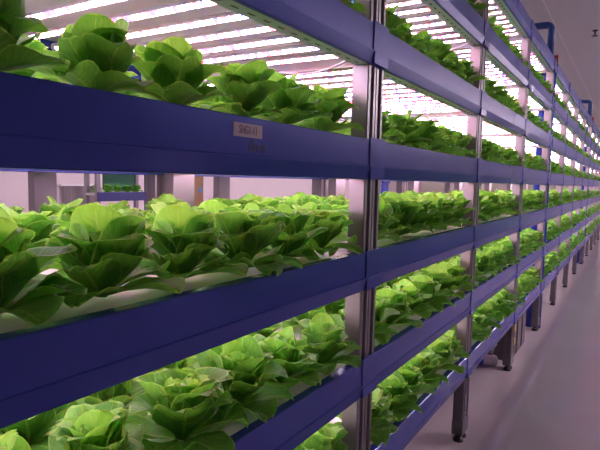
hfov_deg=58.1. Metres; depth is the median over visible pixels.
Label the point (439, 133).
lettuce
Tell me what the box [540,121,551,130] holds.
lettuce
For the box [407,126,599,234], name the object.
wall
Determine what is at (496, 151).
lettuce
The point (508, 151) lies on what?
lettuce
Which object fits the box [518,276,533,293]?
lettuce
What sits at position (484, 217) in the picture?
lettuce
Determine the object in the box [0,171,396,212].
wall
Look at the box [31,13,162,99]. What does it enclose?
lettuce
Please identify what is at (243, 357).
lettuce
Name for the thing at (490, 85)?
lettuce
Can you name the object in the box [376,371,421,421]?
lettuce
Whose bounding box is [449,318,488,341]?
lettuce
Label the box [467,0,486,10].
lettuce
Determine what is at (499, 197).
lettuce
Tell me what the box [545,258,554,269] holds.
lettuce
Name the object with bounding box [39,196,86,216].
lettuce
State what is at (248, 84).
lettuce
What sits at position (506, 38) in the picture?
lettuce
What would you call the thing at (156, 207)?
lettuce
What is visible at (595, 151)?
rack
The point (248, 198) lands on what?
lettuce
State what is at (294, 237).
lettuce
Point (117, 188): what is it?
lettuce
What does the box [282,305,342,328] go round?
lettuce
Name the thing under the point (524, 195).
lettuce
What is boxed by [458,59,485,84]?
lettuce
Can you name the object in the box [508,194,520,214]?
lettuce
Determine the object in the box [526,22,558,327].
pipe
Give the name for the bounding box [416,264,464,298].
lettuce
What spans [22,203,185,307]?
lettuce
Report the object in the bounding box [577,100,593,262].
pipe
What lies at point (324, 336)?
lettuce
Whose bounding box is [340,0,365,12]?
lettuce
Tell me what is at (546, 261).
lettuce
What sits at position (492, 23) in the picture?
lettuce
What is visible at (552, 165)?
lettuce
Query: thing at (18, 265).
lettuce
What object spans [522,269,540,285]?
lettuce
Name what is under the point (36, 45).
lettuce
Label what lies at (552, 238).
lettuce
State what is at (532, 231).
lettuce
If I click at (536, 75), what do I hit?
lettuce
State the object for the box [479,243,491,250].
lettuce
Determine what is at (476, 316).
lettuce
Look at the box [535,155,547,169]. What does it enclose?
lettuce
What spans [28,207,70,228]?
lettuce
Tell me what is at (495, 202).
lettuce
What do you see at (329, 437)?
lettuce
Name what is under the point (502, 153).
lettuce
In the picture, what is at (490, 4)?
light
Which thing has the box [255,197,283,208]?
lettuce
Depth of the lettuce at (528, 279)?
5.69 m
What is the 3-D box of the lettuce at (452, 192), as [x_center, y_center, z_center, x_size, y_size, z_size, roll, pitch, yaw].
[1.538,-0.247,5.358,0.286,0.182,0.293,5,6,35]
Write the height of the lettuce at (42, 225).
0.185 m
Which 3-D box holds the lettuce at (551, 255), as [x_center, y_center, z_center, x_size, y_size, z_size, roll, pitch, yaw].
[3.349,0.463,7.331,0.328,0.200,0.314,4,6,30]
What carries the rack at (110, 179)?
on the floor
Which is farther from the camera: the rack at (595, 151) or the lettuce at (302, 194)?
the rack at (595, 151)
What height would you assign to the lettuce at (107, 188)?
0.130 m
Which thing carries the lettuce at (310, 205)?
on the rack at (99, 344)
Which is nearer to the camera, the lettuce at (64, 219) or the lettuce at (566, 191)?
the lettuce at (64, 219)
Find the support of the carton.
on the floor
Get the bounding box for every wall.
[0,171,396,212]
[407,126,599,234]
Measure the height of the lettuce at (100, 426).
0.173 m
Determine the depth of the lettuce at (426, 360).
2.96 m
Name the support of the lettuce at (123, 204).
on the rack at (99, 344)
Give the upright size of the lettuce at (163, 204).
0.161 m
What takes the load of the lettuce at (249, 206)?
on the rack at (99, 344)
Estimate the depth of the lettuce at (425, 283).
2.90 m
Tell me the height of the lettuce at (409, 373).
0.183 m
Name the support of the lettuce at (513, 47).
on the rack at (99, 344)
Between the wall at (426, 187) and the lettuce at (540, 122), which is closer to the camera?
the lettuce at (540, 122)
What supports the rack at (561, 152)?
on the floor
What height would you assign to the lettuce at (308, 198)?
0.177 m
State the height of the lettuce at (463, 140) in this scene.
0.152 m
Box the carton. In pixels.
[194,176,203,206]
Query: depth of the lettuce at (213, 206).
1.85 m
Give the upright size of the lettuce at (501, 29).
0.159 m
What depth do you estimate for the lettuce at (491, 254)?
4.07 m
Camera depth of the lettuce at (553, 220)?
7.99 m
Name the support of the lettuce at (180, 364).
on the rack at (99, 344)
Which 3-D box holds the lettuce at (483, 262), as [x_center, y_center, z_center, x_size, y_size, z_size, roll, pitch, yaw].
[1.286,0.283,3.921,0.312,0.192,0.293,0,5,-15]
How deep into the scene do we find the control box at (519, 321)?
5.45 m
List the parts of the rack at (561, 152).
post, post, rail, rail, leg, rail, rail, rail, post, rail, rail, rail, rail, leg, rail, rail, rail, post, rail, rail, rail, leg, rail, rail, rail, post, rail, leg, rail, rail, rail, rail, rail, rail, post, rail, rail, rail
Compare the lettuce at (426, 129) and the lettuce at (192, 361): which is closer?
the lettuce at (192, 361)
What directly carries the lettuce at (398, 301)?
on the rack at (99, 344)
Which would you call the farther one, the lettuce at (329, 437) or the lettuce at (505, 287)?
the lettuce at (505, 287)
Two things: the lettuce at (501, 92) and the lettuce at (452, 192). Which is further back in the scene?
the lettuce at (452, 192)
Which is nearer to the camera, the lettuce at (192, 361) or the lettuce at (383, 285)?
the lettuce at (192, 361)
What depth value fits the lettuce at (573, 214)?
9.78 m
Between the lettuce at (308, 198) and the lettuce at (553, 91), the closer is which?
the lettuce at (308, 198)
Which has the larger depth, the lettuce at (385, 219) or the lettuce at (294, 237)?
the lettuce at (385, 219)
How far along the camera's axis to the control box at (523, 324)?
5.68 m
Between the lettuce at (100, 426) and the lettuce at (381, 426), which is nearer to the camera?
the lettuce at (100, 426)
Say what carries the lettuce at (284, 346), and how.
on the rack at (99, 344)
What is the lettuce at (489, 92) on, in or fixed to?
on the rack at (99, 344)
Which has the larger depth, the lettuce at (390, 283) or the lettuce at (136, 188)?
the lettuce at (136, 188)
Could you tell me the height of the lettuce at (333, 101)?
0.176 m
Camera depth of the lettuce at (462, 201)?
3.24 m
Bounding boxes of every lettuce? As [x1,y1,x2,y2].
[0,0,69,76]
[0,203,66,272]
[0,207,87,325]
[0,400,77,449]
[0,429,31,449]
[5,39,53,80]
[9,206,25,213]
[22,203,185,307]
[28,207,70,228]
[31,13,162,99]
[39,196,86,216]
[47,400,161,449]
[77,378,147,416]
[100,184,114,191]
[105,200,140,212]
[111,184,123,191]
[121,185,134,191]
[124,71,137,76]
[126,367,248,449]
[131,36,232,104]
[132,184,142,191]
[134,355,195,378]
[138,194,182,219]
[142,204,248,278]
[146,202,168,217]
[146,202,212,250]
[187,354,197,365]
[191,60,286,117]
[191,201,205,209]
[193,99,223,106]
[194,335,293,422]
[198,198,244,207]
[204,200,242,222]
[204,208,302,276]
[237,193,262,208]
[243,202,259,209]
[249,323,280,337]
[251,71,331,126]
[253,326,327,391]
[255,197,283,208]
[260,204,328,261]
[279,194,302,209]
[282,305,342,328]
[288,192,305,200]
[292,202,321,209]
[293,423,347,449]
[296,84,364,133]
[298,313,361,375]
[300,208,361,255]
[302,194,329,209]
[315,195,330,202]
[321,203,348,226]
[324,298,345,315]
[329,194,343,200]
[329,196,346,205]
[334,388,397,446]
[339,298,400,344]
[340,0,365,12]
[341,197,400,241]
[345,110,404,141]
[376,282,389,292]
[376,288,422,327]
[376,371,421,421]
[379,191,388,196]
[381,192,432,235]
[384,109,431,147]
[385,5,406,40]
[386,274,408,288]
[386,279,434,318]
[396,22,426,51]
[396,361,434,402]
[400,193,446,233]
[403,271,416,280]
[405,119,446,147]
[409,274,454,311]
[409,349,447,388]
[410,31,438,58]
[414,262,438,273]
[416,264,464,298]
[417,194,460,230]
[421,123,454,151]
[425,336,464,373]
[426,38,457,67]
[429,192,467,223]
[432,259,478,293]
[435,125,462,152]
[436,193,448,198]
[439,258,453,262]
[440,330,468,357]
[444,51,466,78]
[444,196,475,226]
[448,131,477,156]
[448,191,457,195]
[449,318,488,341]
[456,192,491,221]
[456,257,487,282]
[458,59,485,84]
[459,140,493,158]
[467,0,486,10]
[468,75,495,96]
[473,313,490,335]
[474,301,500,329]
[476,249,502,271]
[476,254,497,275]
[478,196,497,219]
[479,191,508,216]
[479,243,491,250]
[481,138,499,159]
[482,247,507,267]
[485,79,505,99]
[486,142,506,162]
[487,298,505,321]
[488,11,496,31]
[488,17,500,37]
[491,292,515,317]
[492,144,509,162]
[492,239,522,263]
[493,86,511,102]
[495,25,510,46]
[495,193,516,214]
[495,244,515,264]
[496,193,511,214]
[499,289,521,312]
[500,148,518,163]
[501,91,515,109]
[503,284,525,302]
[504,35,517,53]
[505,237,527,255]
[507,94,521,111]
[507,148,526,164]
[507,192,533,210]
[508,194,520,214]
[509,45,521,58]
[509,232,540,250]
[509,235,534,255]
[514,99,525,114]
[515,47,528,66]
[517,279,526,296]
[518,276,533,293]
[520,229,543,246]
[520,274,537,287]
[521,236,535,251]
[522,193,530,209]
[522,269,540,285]
[523,191,541,209]
[524,151,536,167]
[525,191,541,206]
[527,106,533,119]
[527,114,535,122]
[527,153,539,167]
[529,112,541,124]
[529,266,543,281]
[530,65,539,79]
[530,155,542,168]
[531,190,551,207]
[532,192,542,207]
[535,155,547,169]
[535,230,547,245]
[537,117,546,128]
[538,72,548,85]
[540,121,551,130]
[543,80,555,92]
[544,260,553,271]
[545,254,557,266]
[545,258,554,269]
[546,229,553,240]
[547,221,560,235]
[548,194,556,205]
[548,226,555,236]
[548,252,559,263]
[548,254,559,266]
[549,219,566,230]
[550,161,558,171]
[550,192,561,205]
[551,250,562,261]
[556,190,573,201]
[559,248,566,260]
[560,244,570,255]
[561,215,575,227]
[561,217,571,228]
[565,164,571,174]
[572,213,580,222]
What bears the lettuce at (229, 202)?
on the rack at (99, 344)
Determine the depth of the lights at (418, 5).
2.99 m
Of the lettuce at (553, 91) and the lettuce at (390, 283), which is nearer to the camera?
the lettuce at (390, 283)
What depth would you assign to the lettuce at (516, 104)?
4.57 m
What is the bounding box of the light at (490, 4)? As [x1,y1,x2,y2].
[488,3,515,32]
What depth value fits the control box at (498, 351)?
5.23 m
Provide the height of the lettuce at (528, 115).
0.147 m
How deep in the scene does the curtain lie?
9.49 m
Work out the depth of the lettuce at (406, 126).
2.43 m
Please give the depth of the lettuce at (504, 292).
4.71 m
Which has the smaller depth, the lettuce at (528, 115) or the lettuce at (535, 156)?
the lettuce at (528, 115)
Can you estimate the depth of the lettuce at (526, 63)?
4.54 m
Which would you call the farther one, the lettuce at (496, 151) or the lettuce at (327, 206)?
the lettuce at (496, 151)
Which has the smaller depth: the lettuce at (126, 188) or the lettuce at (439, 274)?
the lettuce at (439, 274)
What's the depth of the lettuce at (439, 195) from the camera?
4.05 m
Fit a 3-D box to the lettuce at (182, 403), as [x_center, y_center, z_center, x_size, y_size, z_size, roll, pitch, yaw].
[-0.293,0.466,1.371,0.310,0.176,0.326,3,5,18]
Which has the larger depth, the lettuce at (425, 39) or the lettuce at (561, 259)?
the lettuce at (561, 259)
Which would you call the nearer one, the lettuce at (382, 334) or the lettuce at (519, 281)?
the lettuce at (382, 334)
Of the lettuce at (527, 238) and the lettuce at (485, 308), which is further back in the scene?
the lettuce at (527, 238)
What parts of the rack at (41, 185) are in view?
post, rail, post, post, post, post, post, post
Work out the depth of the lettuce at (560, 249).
8.02 m
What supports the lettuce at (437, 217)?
on the rack at (99, 344)
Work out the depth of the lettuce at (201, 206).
2.21 m
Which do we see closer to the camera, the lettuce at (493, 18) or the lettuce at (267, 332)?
the lettuce at (267, 332)
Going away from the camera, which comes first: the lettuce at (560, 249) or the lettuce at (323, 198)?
the lettuce at (323, 198)
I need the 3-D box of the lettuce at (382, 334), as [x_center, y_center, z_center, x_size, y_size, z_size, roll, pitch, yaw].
[0.273,0.393,2.354,0.289,0.188,0.292,-2,6,-31]
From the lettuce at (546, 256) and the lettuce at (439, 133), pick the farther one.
the lettuce at (546, 256)
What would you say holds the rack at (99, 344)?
on the floor
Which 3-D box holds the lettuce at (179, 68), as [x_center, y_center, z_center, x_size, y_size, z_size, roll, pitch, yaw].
[-0.296,-0.363,1.306,0.258,0.164,0.264,3,5,13]
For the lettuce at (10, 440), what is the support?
on the rack at (99, 344)
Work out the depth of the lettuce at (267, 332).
2.09 m
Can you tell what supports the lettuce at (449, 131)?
on the rack at (99, 344)
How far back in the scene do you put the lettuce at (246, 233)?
1.47 m
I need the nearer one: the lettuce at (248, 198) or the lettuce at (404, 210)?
the lettuce at (404, 210)
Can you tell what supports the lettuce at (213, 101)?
on the rack at (99, 344)
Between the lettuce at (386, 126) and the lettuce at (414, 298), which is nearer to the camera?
the lettuce at (386, 126)
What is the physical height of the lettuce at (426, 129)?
0.148 m
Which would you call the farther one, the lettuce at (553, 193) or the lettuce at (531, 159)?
the lettuce at (553, 193)
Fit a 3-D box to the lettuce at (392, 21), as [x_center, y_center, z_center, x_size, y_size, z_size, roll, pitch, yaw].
[0.325,-0.841,2.249,0.235,0.151,0.233,5,6,38]
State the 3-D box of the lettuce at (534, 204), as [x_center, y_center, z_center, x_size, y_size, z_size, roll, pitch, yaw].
[2.383,-0.261,5.686,0.303,0.194,0.311,4,5,25]
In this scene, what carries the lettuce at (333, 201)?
on the rack at (99, 344)
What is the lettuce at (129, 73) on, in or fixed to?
on the rack at (99, 344)
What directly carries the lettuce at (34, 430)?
on the rack at (99, 344)
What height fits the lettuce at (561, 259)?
0.194 m
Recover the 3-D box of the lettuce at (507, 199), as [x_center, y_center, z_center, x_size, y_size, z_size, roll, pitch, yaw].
[1.658,-0.173,4.485,0.292,0.186,0.299,2,5,13]
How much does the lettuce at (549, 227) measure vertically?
0.187 m
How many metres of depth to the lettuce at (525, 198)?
5.00 m
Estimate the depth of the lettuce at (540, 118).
5.76 m
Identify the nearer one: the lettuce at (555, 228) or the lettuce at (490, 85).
the lettuce at (490, 85)
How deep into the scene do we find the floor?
4.48 m
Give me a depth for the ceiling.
7.75 m
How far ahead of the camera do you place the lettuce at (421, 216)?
2.65 m
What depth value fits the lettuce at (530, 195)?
5.39 m
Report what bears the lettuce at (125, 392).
on the rack at (99, 344)
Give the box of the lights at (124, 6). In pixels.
[25,0,323,64]
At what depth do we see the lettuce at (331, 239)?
1.90 m
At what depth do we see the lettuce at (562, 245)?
8.39 m
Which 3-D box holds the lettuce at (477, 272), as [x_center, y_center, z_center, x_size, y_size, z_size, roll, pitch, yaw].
[1.134,0.302,3.713,0.296,0.183,0.278,1,5,-4]
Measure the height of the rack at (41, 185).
3.112 m
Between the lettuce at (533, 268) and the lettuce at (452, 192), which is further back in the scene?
the lettuce at (533, 268)
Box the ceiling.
[520,0,599,125]
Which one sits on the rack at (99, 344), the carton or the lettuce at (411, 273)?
the lettuce at (411, 273)
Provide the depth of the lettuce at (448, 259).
4.04 m
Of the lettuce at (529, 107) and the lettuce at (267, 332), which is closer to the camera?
the lettuce at (267, 332)
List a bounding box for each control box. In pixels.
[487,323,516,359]
[515,315,521,353]
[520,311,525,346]
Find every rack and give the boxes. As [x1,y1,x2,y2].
[0,0,556,449]
[0,77,483,213]
[84,173,145,209]
[481,64,592,304]
[553,122,599,255]
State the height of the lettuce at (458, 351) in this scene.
0.176 m
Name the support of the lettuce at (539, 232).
on the rack at (99, 344)
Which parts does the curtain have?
rail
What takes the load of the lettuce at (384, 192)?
on the rack at (99, 344)
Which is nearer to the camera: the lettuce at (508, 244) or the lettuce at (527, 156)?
the lettuce at (508, 244)
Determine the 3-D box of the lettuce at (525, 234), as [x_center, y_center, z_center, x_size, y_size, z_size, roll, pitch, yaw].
[2.380,0.168,5.686,0.312,0.177,0.328,-1,5,-25]
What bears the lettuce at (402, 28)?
on the rack at (99, 344)
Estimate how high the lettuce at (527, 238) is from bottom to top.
0.152 m
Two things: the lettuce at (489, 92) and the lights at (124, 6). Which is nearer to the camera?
the lights at (124, 6)
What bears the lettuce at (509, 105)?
on the rack at (99, 344)
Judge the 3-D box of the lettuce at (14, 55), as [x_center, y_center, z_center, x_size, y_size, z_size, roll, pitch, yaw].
[-0.520,-0.338,0.882,0.289,0.171,0.266,-2,6,-36]
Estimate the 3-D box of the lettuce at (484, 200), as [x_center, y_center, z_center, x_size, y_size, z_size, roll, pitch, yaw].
[1.275,-0.130,3.899,0.288,0.179,0.281,3,5,15]
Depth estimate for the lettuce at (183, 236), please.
1.30 m
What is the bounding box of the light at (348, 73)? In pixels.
[296,73,352,83]
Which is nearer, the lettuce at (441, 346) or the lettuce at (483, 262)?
the lettuce at (441, 346)
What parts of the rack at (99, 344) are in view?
rail, rail, post, rail, rail, rail, rail, rail, post, post, splice plate, splice plate, splice plate, splice plate, post, rail, rail, rail, rail, rail, post, rail, leg, splice plate, post, splice plate, splice plate, splice plate, splice plate, splice plate, rail, rail, rail, rail, rail, rail, leg, splice plate, rail, splice plate, post, splice plate, splice plate, splice plate, rail, splice plate, rail, splice plate, rail, leg, rail, rail, rail, rail, post, splice plate, splice plate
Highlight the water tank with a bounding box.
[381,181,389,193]
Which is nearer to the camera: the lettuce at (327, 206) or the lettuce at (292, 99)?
the lettuce at (292, 99)
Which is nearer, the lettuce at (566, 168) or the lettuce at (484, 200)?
the lettuce at (484, 200)
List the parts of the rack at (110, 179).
post, post, panel, rail, post, post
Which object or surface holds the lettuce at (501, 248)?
on the rack at (99, 344)
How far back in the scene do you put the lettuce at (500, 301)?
4.50 m
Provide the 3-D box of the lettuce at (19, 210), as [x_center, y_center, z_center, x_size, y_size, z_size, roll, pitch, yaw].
[-0.994,0.007,1.742,0.250,0.161,0.271,-3,7,-45]
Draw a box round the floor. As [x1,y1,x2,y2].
[403,235,599,449]
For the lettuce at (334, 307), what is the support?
on the rack at (99, 344)
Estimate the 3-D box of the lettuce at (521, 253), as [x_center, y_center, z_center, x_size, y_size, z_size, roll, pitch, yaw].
[1.976,0.204,5.091,0.301,0.188,0.294,5,6,40]
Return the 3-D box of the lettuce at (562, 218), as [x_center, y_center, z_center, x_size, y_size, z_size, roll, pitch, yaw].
[4.052,-0.038,8.454,0.329,0.205,0.321,-2,6,-31]
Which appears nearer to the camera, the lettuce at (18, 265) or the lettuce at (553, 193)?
the lettuce at (18, 265)
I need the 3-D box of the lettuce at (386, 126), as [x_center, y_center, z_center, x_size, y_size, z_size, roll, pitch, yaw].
[0.305,-0.423,2.270,0.248,0.151,0.237,5,6,39]
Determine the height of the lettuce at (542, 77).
0.161 m
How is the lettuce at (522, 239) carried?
on the rack at (99, 344)
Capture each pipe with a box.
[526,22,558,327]
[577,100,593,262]
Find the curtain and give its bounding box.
[57,184,94,205]
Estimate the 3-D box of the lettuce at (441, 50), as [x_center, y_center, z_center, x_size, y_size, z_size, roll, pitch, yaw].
[0.698,-0.885,2.823,0.234,0.159,0.268,-2,6,-38]
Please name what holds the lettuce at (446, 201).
on the rack at (99, 344)
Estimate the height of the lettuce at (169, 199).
0.180 m
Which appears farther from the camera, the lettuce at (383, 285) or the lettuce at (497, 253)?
the lettuce at (497, 253)
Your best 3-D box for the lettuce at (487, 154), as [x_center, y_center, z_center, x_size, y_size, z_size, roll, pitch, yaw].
[1.161,-0.533,3.652,0.273,0.179,0.290,4,6,31]
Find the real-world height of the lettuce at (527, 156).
0.168 m
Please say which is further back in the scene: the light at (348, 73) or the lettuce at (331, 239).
the light at (348, 73)
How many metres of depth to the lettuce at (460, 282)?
3.31 m
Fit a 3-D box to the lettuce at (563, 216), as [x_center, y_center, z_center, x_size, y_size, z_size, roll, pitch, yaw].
[4.213,-0.054,8.655,0.319,0.210,0.340,2,5,10]
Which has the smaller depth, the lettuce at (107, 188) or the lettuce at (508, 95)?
the lettuce at (508, 95)
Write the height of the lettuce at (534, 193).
0.187 m
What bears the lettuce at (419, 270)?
on the rack at (99, 344)
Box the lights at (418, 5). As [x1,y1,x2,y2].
[386,0,460,39]
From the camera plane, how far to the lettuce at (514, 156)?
4.62 m
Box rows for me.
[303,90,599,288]
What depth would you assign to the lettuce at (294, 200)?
2.77 m
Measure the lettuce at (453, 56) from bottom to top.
0.160 m
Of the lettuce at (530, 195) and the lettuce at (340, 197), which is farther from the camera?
the lettuce at (530, 195)
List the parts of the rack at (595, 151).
leg, post, rail, rail, post, post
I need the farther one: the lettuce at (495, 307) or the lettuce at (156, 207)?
the lettuce at (495, 307)
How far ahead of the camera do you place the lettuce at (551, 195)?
6.63 m
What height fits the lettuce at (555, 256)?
0.200 m
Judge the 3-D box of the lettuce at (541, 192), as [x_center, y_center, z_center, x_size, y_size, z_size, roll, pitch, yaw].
[2.666,-0.293,6.078,0.341,0.202,0.297,-3,6,-42]

